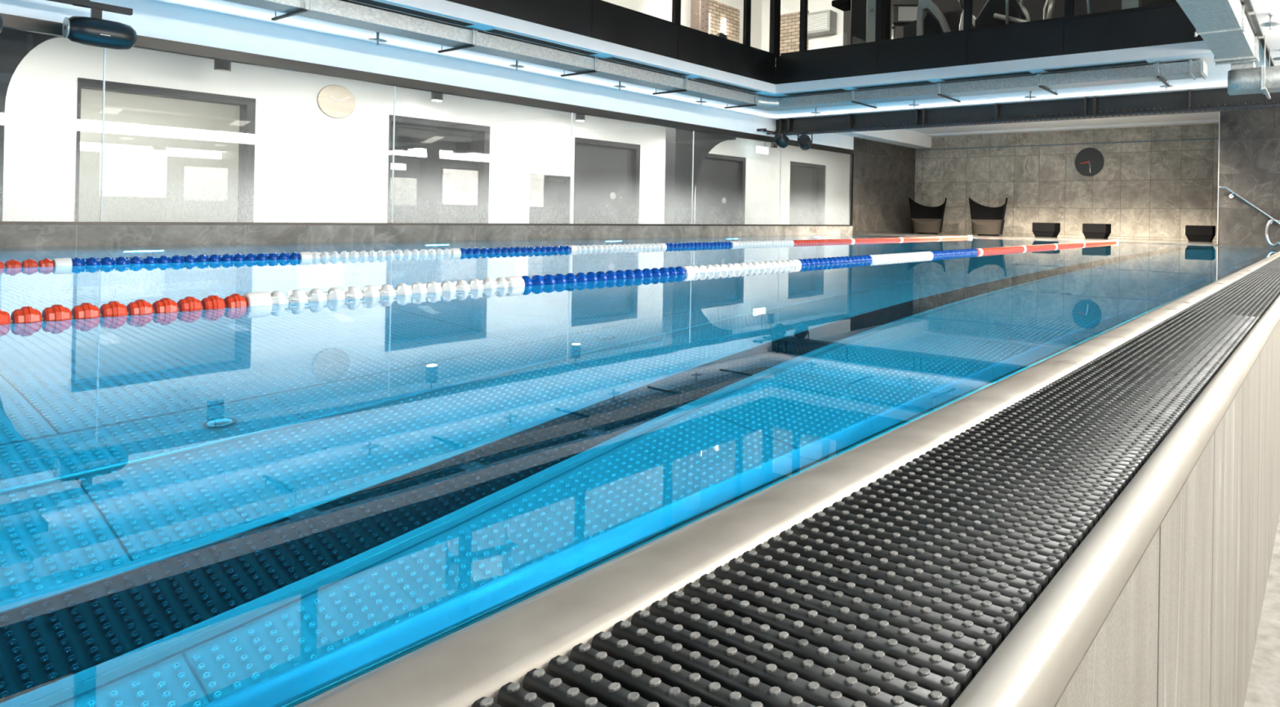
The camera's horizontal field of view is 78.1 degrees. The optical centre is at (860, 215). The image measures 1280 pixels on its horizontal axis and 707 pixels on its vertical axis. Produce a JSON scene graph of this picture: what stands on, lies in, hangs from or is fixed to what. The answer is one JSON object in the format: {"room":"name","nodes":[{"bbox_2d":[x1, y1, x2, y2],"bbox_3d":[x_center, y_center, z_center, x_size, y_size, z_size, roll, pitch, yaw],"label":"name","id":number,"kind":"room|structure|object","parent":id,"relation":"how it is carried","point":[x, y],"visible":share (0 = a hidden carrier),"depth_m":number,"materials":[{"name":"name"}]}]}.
{"room":"indoor swimming pool","nodes":[
{"label":"indoor swimming pool","id":0,"kind":"room"},
{"bbox_2d":[78,88,239,222],"bbox_3d":[-11.541,-1.064,8.814,2.850,2.500,8.600,1,0,32],"label":"glass pane","id":1,"kind":"structure","parent":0,"point":[166,159],"depth_m":11.91,"materials":[{"name":"clear glass"}]},
{"bbox_2d":[2,36,849,224],"bbox_3d":[-6.395,-0.956,14.082,0.250,2.500,23.000,1,0,32],"label":"wall","id":2,"kind":"structure","parent":0,"point":[312,166],"depth_m":11.25,"materials":[{"name":"beige paint"}]},
{"bbox_2d":[74,77,255,222],"bbox_3d":[-9.063,-0.772,9.827,0.252,1.770,1.760,1,0,32],"label":"door frame","id":3,"kind":"structure","parent":2,"relation":"in","point":[247,105],"depth_m":10.34,"materials":[{"name":"black metal"}]},
{"bbox_2d":[316,84,355,118],"bbox_3d":[-7.933,-1.732,11.351,0.034,0.500,0.500,1,0,32],"label":"wall clock","id":4,"kind":"object","parent":2,"relation":"attached to","point":[336,101],"visible":1,"depth_m":11.34,"materials":[{"name":"white plastic"}]},
{"bbox_2d":[386,114,489,222],"bbox_3d":[-7.207,-0.730,12.776,0.252,1.770,1.690,1,0,32],"label":"door","id":5,"kind":"structure","parent":2,"relation":"in","point":[482,148],"depth_m":13.35,"materials":[{"name":"black metal"}]},
{"bbox_2d":[528,173,570,223],"bbox_3d":[-6.099,-0.245,14.547,0.252,1.090,0.880,1,0,32],"label":"door","id":6,"kind":"structure","parent":2,"relation":"in","point":[563,187],"depth_m":14.79,"materials":[{"name":"black metal"}]},
{"bbox_2d":[573,137,639,223],"bbox_3d":[-5.368,-0.623,15.700,0.252,1.880,1.660,1,0,32],"label":"door","id":7,"kind":"structure","parent":2,"relation":"in","point":[606,174],"depth_m":15.70,"materials":[{"name":"black metal"}]},
{"bbox_2d":[694,153,746,224],"bbox_3d":[-3.547,-0.577,18.594,0.252,1.870,1.760,1,0,32],"label":"door","id":8,"kind":"structure","parent":2,"relation":"in","point":[720,185],"depth_m":18.65,"materials":[{"name":"black metal"}]},
{"bbox_2d":[789,160,826,224],"bbox_3d":[-1.623,-0.618,21.649,0.252,1.800,1.700,1,0,32],"label":"door","id":9,"kind":"structure","parent":2,"relation":"in","point":[820,176],"depth_m":22.25,"materials":[{"name":"black metal"}]},
{"bbox_2d":[0,0,915,233],"bbox_3d":[-4.044,-1.000,11.066,0.060,2.750,20.399,1,0,32],"label":"ceiling beam","id":10,"kind":"structure","parent":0,"point":[149,18],"depth_m":9.53,"materials":[{"name":"white paint"}]},
{"bbox_2d":[100,47,288,222],"bbox_3d":[-6.127,-0.736,7.742,0.017,1.603,2.451,1,0,32],"label":"window","id":11,"kind":"structure","parent":10,"relation":"in","point":[104,49],"depth_m":6.71,"materials":[{"name":"clear glass"}]},
{"bbox_2d":[0,224,852,247],"bbox_3d":[-4.859,0.314,9.789,0.075,0.385,17.400,1,0,32],"label":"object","id":12,"kind":"structure","parent":10,"relation":"attached to","point":[11,235],"depth_m":8.12,"materials":[{"name":"stone"}]},
{"bbox_2d":[0,221,853,226],"bbox_3d":[-4.850,0.108,9.786,0.068,0.027,17.400,1,0,32],"label":"trim","id":13,"kind":"structure","parent":10,"relation":"attached to","point":[1,222],"depth_m":8.20,"materials":[{"name":"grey metal"}]},
{"bbox_2d":[0,13,853,154],"bbox_3d":[-4.824,-1.563,9.793,0.062,0.110,17.400,1,0,32],"label":"trim","id":14,"kind":"structure","parent":10,"relation":"attached to","point":[10,21],"depth_m":8.54,"materials":[{"name":"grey metal"}]},
{"bbox_2d":[391,85,488,223],"bbox_3d":[-4.830,-0.706,9.803,0.017,1.603,2.421,1,0,32],"label":"window","id":15,"kind":"structure","parent":10,"relation":"in","point":[394,91],"depth_m":8.78,"materials":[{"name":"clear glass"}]},
{"bbox_2d":[569,112,679,223],"bbox_3d":[-3.538,-0.677,11.855,0.017,1.603,2.431,1,0,32],"label":"window","id":16,"kind":"structure","parent":10,"relation":"in","point":[571,113],"depth_m":10.83,"materials":[{"name":"clear glass"}]},
{"bbox_2d":[691,130,766,224],"bbox_3d":[-2.249,-0.648,13.903,0.017,1.603,2.411,1,0,32],"label":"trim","id":17,"kind":"structure","parent":10,"relation":"in","point":[693,131],"depth_m":12.88,"materials":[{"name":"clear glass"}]},
{"bbox_2d":[756,128,817,136],"bbox_3d":[-1.350,-1.579,14.210,1.244,0.138,0.365,1,0,17],"label":"rail","id":18,"kind":"object","parent":10,"relation":"attached to","point":[768,132],"visible":0.86,"depth_m":14.19,"materials":[{"name":"black metal"}]},
{"bbox_2d":[773,132,789,147],"bbox_3d":[-1.519,-1.446,14.321,0.317,0.300,0.284,1,0,-35],"label":"spotlight","id":19,"kind":"object","parent":18,"relation":"attached to","point":[781,140],"visible":1,"depth_m":14.23,"materials":[{"name":"black plastic"}]},
{"bbox_2d":[797,132,812,150],"bbox_3d":[-1.049,-1.397,14.025,0.284,0.329,0.311,1,0,4],"label":"spotlight","id":20,"kind":"object","parent":18,"relation":"attached to","point":[804,141],"visible":1,"depth_m":13.94,"materials":[{"name":"black plastic"}]},
{"bbox_2d":[778,145,848,224],"bbox_3d":[-0.926,-0.618,16.006,0.017,1.603,2.561,1,0,32],"label":"window","id":21,"kind":"structure","parent":10,"relation":"in","point":[793,145],"depth_m":14.92,"materials":[{"name":"clear glass"}]},
{"bbox_2d":[848,154,853,224],"bbox_3d":[-0.224,-0.602,17.123,0.062,1.603,0.070,1,0,32],"label":"trim","id":22,"kind":"structure","parent":10,"relation":"attached to","point":[851,156],"depth_m":17.10,"materials":[{"name":"black metal"}]},
{"bbox_2d":[785,115,931,148],"bbox_3d":[0.099,-1.968,17.134,0.460,0.330,5.739,1,0,32],"label":"ceiling","id":23,"kind":"structure","parent":10,"relation":"attached to","point":[902,137],"depth_m":18.06,"materials":[{"name":"white paint"}]},
{"bbox_2d":[389,122,558,223],"bbox_3d":[-6.580,-0.943,19.279,0.100,2.500,14.400,1,0,32],"label":"wall","id":24,"kind":"structure","parent":0,"point":[434,177],"depth_m":15.65,"materials":[{"name":"paint"}]},
{"bbox_2d":[602,0,762,48],"bbox_3d":[-6.225,-3.568,9.640,0.100,2.300,15.600,1,0,32],"label":"wall","id":25,"kind":"structure","parent":0,"point":[662,9],"depth_m":14.18,"materials":[{"name":"beige paint"}]},
{"bbox_2d":[723,17,725,34],"bbox_3d":[-2.732,-3.315,14.977,0.052,1.250,0.060,1,0,32],"label":"lamp","id":26,"kind":"object","parent":25,"relation":"attached to","point":[724,20],"visible":0.22,"depth_m":14.96,"materials":[{"name":"white"}]},
{"bbox_2d":[709,0,808,59],"bbox_3d":[-2.240,-3.280,15.237,2.233,1.900,0.729,1,0,-24],"label":"brick wall","id":27,"kind":"structure","parent":25,"relation":"attached to","point":[789,22],"depth_m":15.33,"materials":[{"name":"brick"}]},
{"bbox_2d":[153,0,1279,119],"bbox_3d":[-0.825,-1.967,5.587,11.200,0.120,14.530,1,0,32],"label":"ceiling","id":28,"kind":"structure","parent":0,"point":[1217,75],"depth_m":9.88,"materials":[{"name":"white paint"}]},
{"bbox_2d":[47,0,133,15],"bbox_3d":[-7.213,-1.886,4.921,0.500,0.270,3.600,1,0,32],"label":"mounting rail","id":29,"kind":"object","parent":28,"relation":"attached to","point":[84,3],"visible":1,"depth_m":6.26,"materials":[{"name":"black metal"}]},
{"bbox_2d":[0,13,3,32],"bbox_3d":[-6.798,-1.554,5.588,0.240,0.365,0.540,1,0,32],"label":"floodlight","id":30,"kind":"object","parent":29,"relation":"attached to","point":[1,15],"visible":1,"depth_m":5.77,"materials":[{"name":"black plastic"}]},
{"bbox_2d":[62,8,137,49],"bbox_3d":[-6.361,-1.570,6.282,0.241,0.312,0.420,1,0,32],"label":"floodlight","id":31,"kind":"object","parent":29,"relation":"attached to","point":[95,31],"visible":1,"depth_m":6.22,"materials":[{"name":"black plastic"}]},
{"bbox_2d":[368,31,386,44],"bbox_3d":[-5.172,-1.905,8.032,0.170,0.140,0.170,1,0,32],"label":"sprinkler","id":32,"kind":"object","parent":28,"relation":"attached to","point":[377,39],"visible":0.94,"depth_m":8.02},
{"bbox_2d":[348,0,475,26],"bbox_3d":[-4.344,-1.958,7.122,0.206,0.009,1.296,1,0,32],"label":"ceiling vent","id":33,"kind":"object","parent":28,"relation":"in","point":[377,3],"visible":1,"depth_m":7.21,"materials":[{"name":"black"}]},
{"bbox_2d":[223,0,791,111],"bbox_3d":[-4.814,-1.872,6.997,0.750,0.200,12.670,1,0,32],"label":"ventilation duct","id":34,"kind":"object","parent":28,"relation":"hanging from","point":[337,11],"visible":1,"depth_m":8.05,"materials":[{"name":"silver metal"}]},
{"bbox_2d":[509,60,524,70],"bbox_3d":[-4.276,-1.885,9.323,0.170,0.140,0.170,1,0,32],"label":"sprinkler","id":35,"kind":"object","parent":28,"relation":"attached to","point":[516,65],"visible":0.84,"depth_m":9.31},
{"bbox_2d":[483,27,599,55],"bbox_3d":[-3.539,-1.940,8.400,0.206,0.009,1.316,1,0,32],"label":"ceiling vent","id":36,"kind":"object","parent":28,"relation":"in","point":[496,31],"visible":1,"depth_m":8.34,"materials":[{"name":"black"}]},
{"bbox_2d":[613,80,626,89],"bbox_3d":[-3.430,-1.866,10.669,0.170,0.140,0.170,1,0,32],"label":"sprinkler","id":37,"kind":"object","parent":28,"relation":"attached to","point":[619,86],"visible":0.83,"depth_m":10.66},
{"bbox_2d":[602,56,691,76],"bbox_3d":[-2.735,-1.921,9.678,0.206,0.009,1.296,1,0,32],"label":"ceiling vent","id":38,"kind":"object","parent":28,"relation":"in","point":[622,60],"visible":1,"depth_m":9.64,"materials":[{"name":"black"}]},
{"bbox_2d":[695,97,706,104],"bbox_3d":[-2.551,-1.846,11.971,0.170,0.140,0.170,1,0,32],"label":"sprinkler","id":39,"kind":"object","parent":28,"relation":"attached to","point":[700,101],"visible":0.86,"depth_m":11.96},
{"bbox_2d":[690,77,761,93],"bbox_3d":[-1.942,-1.903,10.938,0.206,0.009,1.276,1,0,32],"label":"ceiling vent","id":40,"kind":"object","parent":28,"relation":"in","point":[701,79],"visible":1,"depth_m":10.88,"materials":[{"name":"black"}]},
{"bbox_2d":[378,0,1212,93],"bbox_3d":[-1.831,-1.997,4.814,6.500,0.140,12.150,1,0,32],"label":"trim","id":41,"kind":"structure","parent":28,"relation":"attached to","point":[442,7],"depth_m":9.16,"materials":[{"name":"white paint"}]},
{"bbox_2d":[782,88,848,96],"bbox_3d":[-0.698,-1.880,11.393,1.106,0.009,0.191,1,0,32],"label":"ceiling vent","id":42,"kind":"object","parent":28,"relation":"in","point":[837,89],"visible":1,"depth_m":11.37,"materials":[{"name":"black"}]},
{"bbox_2d":[852,80,933,89],"bbox_3d":[0.444,-1.862,10.674,1.226,0.009,0.191,1,0,32],"label":"ceiling vent","id":43,"kind":"object","parent":28,"relation":"in","point":[925,82],"visible":1,"depth_m":10.65,"materials":[{"name":"black"}]},
{"bbox_2d":[939,71,1033,81],"bbox_3d":[1.645,-1.844,9.918,1.246,0.009,0.191,1,0,32],"label":"ceiling vent","id":44,"kind":"object","parent":28,"relation":"in","point":[1021,73],"visible":1,"depth_m":9.90,"materials":[{"name":"black"}]},
{"bbox_2d":[778,58,1208,109],"bbox_3d":[1.454,-1.751,10.460,6.169,0.200,0.690,1,0,32],"label":"ventilation duct","id":45,"kind":"object","parent":28,"relation":"hanging from","point":[1194,69],"visible":1,"depth_m":9.87,"materials":[{"name":"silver metal"}]},
{"bbox_2d":[772,88,1279,135],"bbox_3d":[3.058,-1.656,11.736,11.168,0.321,0.220,1,0,32],"label":"steel beam","id":46,"kind":"structure","parent":28,"relation":"attached to","point":[1217,100],"depth_m":11.83,"materials":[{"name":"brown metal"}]},
{"bbox_2d":[1024,90,1036,100],"bbox_3d":[2.477,-1.761,10.968,0.170,0.140,0.170,1,0,32],"label":"sprinkler","id":47,"kind":"object","parent":28,"relation":"attached to","point":[1029,96],"visible":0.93,"depth_m":10.96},
{"bbox_2d":[1042,59,1149,72],"bbox_3d":[2.851,-1.825,9.159,1.236,0.009,0.191,1,0,32],"label":"ceiling vent","id":48,"kind":"object","parent":28,"relation":"in","point":[1144,61],"visible":1,"depth_m":9.14,"materials":[{"name":"black"}]},
{"bbox_2d":[1160,80,1173,89],"bbox_3d":[4.036,-1.737,9.916,0.170,0.140,0.170,1,0,32],"label":"sprinkler","id":49,"kind":"object","parent":28,"relation":"attached to","point":[1163,86],"visible":0.66,"depth_m":9.90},
{"bbox_2d":[1176,0,1259,65],"bbox_3d":[2.131,-1.731,4.958,0.404,0.248,6.620,1,0,32],"label":"ventilation duct","id":50,"kind":"object","parent":28,"relation":"hanging from","point":[1224,25],"visible":0.99,"depth_m":6.51,"materials":[{"name":"silver metal"}]},
{"bbox_2d":[1227,35,1279,98],"bbox_3d":[5.127,-1.527,7.253,2.850,0.540,0.700,1,0,32],"label":"ventilation duct","id":51,"kind":"object","parent":28,"relation":"hanging from","point":[1243,78],"visible":0.98,"depth_m":7.76,"materials":[{"name":"silver metal"}]},
{"bbox_2d":[1244,0,1274,66],"bbox_3d":[2.476,-1.827,5.085,0.045,0.044,9.200,1,0,32],"label":"cable tray","id":52,"kind":"object","parent":28,"relation":"attached to","point":[1251,12],"visible":0.88,"depth_m":7.17,"materials":[{"name":"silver metal"}]},
{"bbox_2d":[1260,13,1279,29],"bbox_3d":[3.694,-1.754,6.763,0.170,0.140,0.170,1,0,32],"label":"sprinkler","id":53,"kind":"object","parent":28,"relation":"attached to","point":[1271,23],"visible":1,"depth_m":6.75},
{"bbox_2d":[790,165,817,224],"bbox_3d":[0.049,-0.812,23.672,6.440,2.500,0.100,1,0,32],"label":"wall","id":54,"kind":"structure","parent":0,"point":[803,180],"depth_m":24.84,"materials":[{"name":"beige paint"}]},
{"bbox_2d":[760,0,1177,51],"bbox_3d":[3.180,-3.393,12.758,12.500,2.300,0.100,1,0,32],"label":"wall","id":55,"kind":"structure","parent":0,"point":[952,11],"depth_m":14.12,"materials":[{"name":"paint"}]},
{"bbox_2d":[807,9,836,37],"bbox_3d":[-0.849,-3.866,15.075,0.700,0.420,0.262,1,0,32],"label":"air conditioner","id":56,"kind":"object","parent":55,"relation":"attached to","point":[822,22],"visible":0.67,"depth_m":14.93,"materials":[{"name":"grey"}]},
{"bbox_2d":[807,13,827,31],"bbox_3d":[-0.916,-3.865,14.969,0.600,0.295,0.012,1,0,32],"label":"grille","id":57,"kind":"object","parent":56,"relation":"attached to","point":[815,21],"depth_m":14.94,"materials":[{"name":"white plastic"}]},
{"bbox_2d":[852,232,1217,245],"bbox_3d":[3.799,0.496,16.390,7.620,0.068,2.999,1,0,32],"label":"floor","id":58,"kind":"structure","parent":0,"point":[1006,237],"depth_m":15.59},
{"bbox_2d":[908,197,946,234],"bbox_3d":[1.621,-0.008,18.211,0.766,0.875,0.755,1,0,-19],"label":"lounge chair","id":59,"kind":"object","parent":58,"relation":"on","point":[924,219],"visible":1,"depth_m":18.18,"materials":[{"name":"black fabric"}]},
{"bbox_2d":[968,197,1007,235],"bbox_3d":[2.950,0.013,17.374,0.755,0.875,0.766,1,0,-11],"label":"lounge chair","id":60,"kind":"object","parent":58,"relation":"on","point":[985,220],"visible":0.99,"depth_m":17.34,"materials":[{"name":"black fabric"}]},
{"bbox_2d":[1031,222,1060,237],"bbox_3d":[4.127,0.309,16.718,0.500,0.320,0.440,1,0,32],"label":"stool","id":61,"kind":"object","parent":58,"relation":"on","point":[1039,229],"visible":0.99,"depth_m":16.55,"materials":[{"name":"plastic"}]},
{"bbox_2d":[1082,223,1111,239],"bbox_3d":[5.066,0.323,16.127,0.500,0.320,0.440,1,0,32],"label":"stool","id":62,"kind":"object","parent":58,"relation":"on","point":[1102,231],"visible":0.99,"depth_m":15.95,"materials":[{"name":"plastic"}]},
{"bbox_2d":[1185,225,1215,241],"bbox_3d":[6.801,0.350,15.035,0.500,0.320,0.440,1,0,32],"label":"stool","id":63,"kind":"object","parent":58,"relation":"on","point":[1193,233],"visible":1,"depth_m":14.86,"materials":[{"name":"plastic"}]},
{"bbox_2d":[843,87,1227,133],"bbox_3d":[4.621,-2.087,14.291,11.260,0.048,5.740,1,0,32],"label":"ceiling","id":64,"kind":"structure","parent":0,"point":[1206,115],"depth_m":16.50,"materials":[{"name":"white paint"}]},
{"bbox_2d":[914,123,1218,240],"bbox_3d":[6.171,-0.277,16.799,11.260,3.600,0.200,1,0,32],"label":"wall","id":65,"kind":"structure","parent":0,"point":[1154,189],"depth_m":17.39,"materials":[{"name":"tile"}]},
{"bbox_2d":[915,137,1218,150],"bbox_3d":[4.615,-1.679,17.671,7.660,0.025,0.013,1,0,32],"label":"trim","id":66,"kind":"structure","parent":65,"relation":"attached to","point":[1206,138],"depth_m":17.41,"materials":[{"name":"grey"}]},
{"bbox_2d":[925,119,1218,137],"bbox_3d":[4.765,-2.025,17.413,7.140,0.050,0.299,1,0,32],"label":"trim","id":67,"kind":"structure","parent":65,"relation":"attached to","point":[1210,121],"depth_m":17.14,"materials":[{"name":"white paint"}]},
{"bbox_2d":[1075,147,1103,176],"bbox_3d":[5.245,-1.242,17.255,0.660,0.660,0.036,1,0,32],"label":"wall clock","id":68,"kind":"object","parent":65,"relation":"attached to","point":[1089,162],"visible":1,"depth_m":17.24,"materials":[{"name":"grey"}]},
{"bbox_2d":[1217,107,1279,247],"bbox_3d":[8.559,-0.221,13.403,3.600,3.549,2.998,1,0,32],"label":"wall","id":69,"kind":"structure","parent":0,"point":[1249,162],"depth_m":12.85,"materials":[{"name":"tile"}]},
{"bbox_2d":[1217,111,1219,243],"bbox_3d":[6.242,-0.803,13.098,0.012,2.570,0.012,1,0,32],"label":"trim","id":70,"kind":"structure","parent":69,"relation":"attached to","point":[1219,112],"depth_m":13.09,"materials":[{"name":"silver metal"}]},
{"bbox_2d":[1217,186,1279,224],"bbox_3d":[6.744,-0.073,12.720,1.261,0.872,0.086,1,0,32],"label":"handrail","id":71,"kind":"object","parent":69,"relation":"attached to","point":[1231,196],"visible":0.77,"depth_m":12.80,"materials":[{"name":"silver metal"}]},
{"bbox_2d":[1244,515,1279,706],"bbox_3d":[3.736,1.405,4.364,2.090,0.070,17.400,1,0,32],"label":"floor","id":72,"kind":"structure","parent":0,"point":[1263,690],"depth_m":2.28,"materials":[{"name":"stone"}]},
{"bbox_2d":[294,251,1279,706],"bbox_3d":[-0.993,1.028,7.346,9.120,1.377,17.400,1,0,32],"label":"swimming pool","id":73,"kind":"object","parent":72,"relation":"on","point":[1160,604],"visible":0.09,"depth_m":0.93,"materials":[{"name":"tile"}]},
{"bbox_2d":[0,234,1279,706],"bbox_3d":[-1.152,0.364,7.484,8.656,0.001,17.349,1,0,32],"label":"pool water","id":74,"kind":"object","parent":73,"relation":"in","point":[285,504],"visible":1,"depth_m":1.32,"materials":[{"name":"liquid"}]},
{"bbox_2d":[0,235,972,267],"bbox_3d":[-2.283,0.340,8.209,0.100,0.094,17.071,1,0,32],"label":"lane rope","id":75,"kind":"object","parent":74,"relation":"on","point":[77,261],"visible":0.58,"depth_m":5.80,"materials":[{"name":"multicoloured plastic"}]},
{"bbox_2d":[0,239,1119,324],"bbox_3d":[0.180,0.378,6.641,0.100,0.094,17.041,1,0,32],"label":"lane rope","id":76,"kind":"object","parent":74,"relation":"on","point":[25,314],"visible":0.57,"depth_m":3.20,"materials":[{"name":"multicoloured plastic"}]},
{"bbox_2d":[471,256,1279,706],"bbox_3d":[3.382,0.445,6.074,0.275,0.048,14.507,1,0,32],"label":"gutter grating","id":77,"kind":"object","parent":73,"relation":"on","point":[899,592],"visible":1,"depth_m":0.75,"materials":[{"name":"plastic"}]},
{"bbox_2d":[1265,218,1279,246],"bbox_3d":[6.636,0.183,11.832,0.471,0.608,0.044,1,0,32],"label":"grab rail","id":78,"kind":"object","parent":73,"relation":"attached to","point":[1270,221],"visible":1,"depth_m":11.91,"materials":[{"name":"silver metal"}]},
{"bbox_3d":[-6.080,-2.252,13.902,6.440,0.100,23.000,1,0,32],"label":"ceiling","id":79,"kind":"structure","parent":0,"visible":0},
{"bbox_2d":[213,59,231,71],"bbox_3d":[-8.334,-2.078,9.800,0.170,0.354,0.170,1,0,32],"label":"recessed light","id":80,"kind":"object","parent":79,"relation":"in","point":[220,65],"visible":0.59,"depth_m":9.74,"materials":[{"name":"black plastic"}]},
{"bbox_2d":[431,91,443,101],"bbox_3d":[-6.859,-2.044,12.144,0.170,0.354,0.170,1,0,32],"label":"recessed light","id":81,"kind":"object","parent":79,"relation":"in","point":[435,96],"visible":0.62,"depth_m":12.08,"materials":[{"name":"black plastic"}]},
{"bbox_2d":[575,113,585,121],"bbox_3d":[-5.405,-2.011,14.455,0.170,0.354,0.170,1,0,32],"label":"recessed light","id":82,"kind":"object","parent":79,"relation":"in","point":[581,117],"visible":0.59,"depth_m":14.38,"materials":[{"name":"black plastic"}]},
{"bbox_2d":[755,146,768,154],"bbox_3d":[-2.525,-1.862,19.221,0.060,0.520,0.420,1,0,32],"label":"exit sign","id":83,"kind":"object","parent":79,"relation":"hanging from","point":[759,149],"visible":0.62,"depth_m":19.16,"materials":[{"name":"white"}]},
{"bbox_2d":[770,142,777,148],"bbox_3d":[-2.252,-1.940,19.465,0.170,0.354,0.170,1,0,32],"label":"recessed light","id":84,"kind":"object","parent":79,"relation":"in","point":[773,145],"visible":0.57,"depth_m":19.40,"materials":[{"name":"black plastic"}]},
{"bbox_3d":[-6.392,0.342,13.470,6.440,0.100,22.000,1,0,32],"label":"floor","id":85,"kind":"structure","parent":0,"visible":0},
{"bbox_2d":[0,27,62,221],"bbox_3d":[-8.053,-0.911,6.192,0.250,2.300,2.280,1,0,32],"label":"trim","id":86,"kind":"structure","parent":85,"relation":"on","point":[15,44],"depth_m":6.68,"materials":[{"name":"paint"}]},
{"bbox_2d":[664,127,735,223],"bbox_3d":[-3.016,-0.747,14.197,0.250,2.200,1.600,1,0,32],"label":"wall","id":87,"kind":"structure","parent":85,"relation":"on","point":[678,142],"depth_m":13.62,"materials":[{"name":"paint"}]},
{"bbox_3d":[-0.968,-2.287,6.196,12.500,0.100,15.400,1,0,32],"label":"floor","id":88,"kind":"structure","parent":0,"visible":0},
{"bbox_2d":[690,0,709,33],"bbox_3d":[-2.962,-3.548,13.790,0.242,2.400,0.240,1,0,32],"label":"column","id":89,"kind":"structure","parent":88,"relation":"on","point":[700,9],"depth_m":13.70,"materials":[{"name":"beige concrete"}]},
{"bbox_2d":[715,32,727,39],"bbox_3d":[-2.748,-2.966,14.710,0.280,1.250,0.280,1,0,32],"label":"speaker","id":90,"kind":"object","parent":88,"relation":"on","point":[719,34],"visible":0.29,"depth_m":14.62},
{"bbox_2d":[446,0,1204,84],"bbox_3d":[-1.823,-2.282,4.819,6.520,0.430,12.160,1,0,32],"label":"trim","id":91,"kind":"structure","parent":88,"relation":"attached to","point":[1171,24],"depth_m":9.51,"materials":[{"name":"metal"}]},
{"bbox_2d":[591,0,675,25],"bbox_3d":[-2.807,-3.305,9.258,0.060,1.610,1.360,1,0,32],"label":"window","id":92,"kind":"structure","parent":91,"relation":"on","point":[597,1],"depth_m":9.25,"materials":[{"name":"black metal"}]},
{"bbox_2d":[671,0,746,47],"bbox_3d":[-2.072,-3.288,10.426,0.060,1.610,1.400,1,0,32],"label":"window","id":93,"kind":"structure","parent":91,"relation":"on","point":[676,4],"depth_m":9.88,"materials":[{"name":"black metal"}]},
{"bbox_2d":[742,0,772,55],"bbox_3d":[-1.534,-3.276,11.280,0.060,1.610,0.620,1,0,32],"label":"window","id":94,"kind":"structure","parent":91,"relation":"on","point":[747,3],"depth_m":11.03,"materials":[{"name":"black metal"}]},
{"bbox_2d":[768,0,780,57],"bbox_3d":[-1.325,-3.271,11.604,0.090,1.610,0.150,1,0,32],"label":"trim","id":95,"kind":"structure","parent":91,"relation":"on","point":[775,5],"depth_m":11.55,"materials":[{"name":"black metal"}]},
{"bbox_2d":[780,0,808,55],"bbox_3d":[-1.014,-3.266,11.449,0.460,1.610,0.060,1,0,32],"label":"window","id":96,"kind":"structure","parent":91,"relation":"on","point":[803,3],"depth_m":11.33,"materials":[{"name":"black metal"}]},
{"bbox_2d":[880,0,973,43],"bbox_3d":[0.890,-3.237,10.251,1.360,1.610,0.060,1,0,32],"label":"window","id":97,"kind":"structure","parent":91,"relation":"on","point":[967,10],"depth_m":9.91,"materials":[{"name":"black metal"}]},
{"bbox_2d":[970,0,1074,31],"bbox_3d":[2.037,-3.219,9.529,1.350,1.610,0.060,1,0,32],"label":"window","id":98,"kind":"structure","parent":91,"relation":"on","point":[1068,4],"depth_m":9.29,"materials":[{"name":"black metal"}]},
{"bbox_2d":[1072,2,1178,18],"bbox_3d":[3.183,-3.201,8.807,1.360,1.610,0.060,1,0,32],"label":"window","id":99,"kind":"structure","parent":91,"relation":"on","point":[1171,3],"depth_m":8.81,"materials":[{"name":"black metal"}]},
{"bbox_2d":[831,0,890,44],"bbox_3d":[0.009,-3.253,11.461,0.960,1.900,0.570,1,0,32],"label":"cable machine","id":100,"kind":"object","parent":88,"relation":"on","point":[863,12],"visible":0.49,"depth_m":11.26,"materials":[{"name":"grey metal"}]},
{"bbox_2d":[891,4,932,39],"bbox_3d":[0.882,-3.073,12.998,0.759,1.420,1.675,1,0,4],"label":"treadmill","id":101,"kind":"object","parent":88,"relation":"on","point":[903,15],"visible":0.19,"depth_m":13.39,"materials":[{"name":"black plastic"}]},
{"bbox_2d":[903,0,951,37],"bbox_3d":[0.965,-2.933,10.778,0.773,1.288,0.440,1,0,32],"label":"exercise bike","id":102,"kind":"object","parent":88,"relation":"on","point":[924,24],"visible":0.57,"depth_m":10.73,"materials":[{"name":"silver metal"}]},
{"bbox_2d":[958,0,977,30],"bbox_3d":[1.666,-2.918,11.459,0.773,1.288,0.440,1,0,32],"label":"exercise bike","id":103,"kind":"object","parent":88,"relation":"on","point":[961,25],"visible":0.16,"depth_m":11.46,"materials":[{"name":"silver metal"}]},
{"bbox_2d":[974,0,1031,28],"bbox_3d":[2.413,-3.040,10.282,1.750,1.550,0.600,1,0,32],"label":"trainer","id":104,"kind":"object","parent":88,"relation":"on","point":[994,12],"visible":0.3,"depth_m":10.45,"materials":[{"name":"black plastic"}]},
{"bbox_2d":[1043,0,1055,19],"bbox_3d":[3.286,-3.020,11.671,0.600,1.550,1.750,1,0,-37],"label":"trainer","id":105,"kind":"object","parent":88,"relation":"on","point":[1051,2],"visible":0.02,"depth_m":11.97,"materials":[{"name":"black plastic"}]},
{"bbox_2d":[1085,0,1090,13],"bbox_3d":[2.804,-2.861,9.266,0.202,1.204,0.200,1,0,32],"label":"metal pole","id":106,"kind":"object","parent":88,"relation":"on","point":[1088,6],"visible":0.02,"depth_m":9.24,"materials":[{"name":"silver metal"}]},
{"bbox_2d":[1121,0,1142,8],"bbox_3d":[3.275,-2.537,9.082,0.200,0.566,0.160,1,0,32],"label":"box","id":107,"kind":"object","parent":88,"relation":"on","point":[1126,4],"visible":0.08,"depth_m":9.02,"materials":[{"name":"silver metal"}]},
{"bbox_3d":[-1.793,-3.576,4.836,6.580,2.160,12.190,1,0,32],"label":"trim","id":108,"kind":"structure","parent":0,"visible":0},
{"bbox_2d":[804,0,884,53],"bbox_3d":[-0.253,-3.254,10.970,1.340,1.610,0.060,1,0,32],"label":"window","id":109,"kind":"structure","parent":108,"relation":"attached to","point":[879,22],"depth_m":10.62,"materials":[{"name":"black metal"}]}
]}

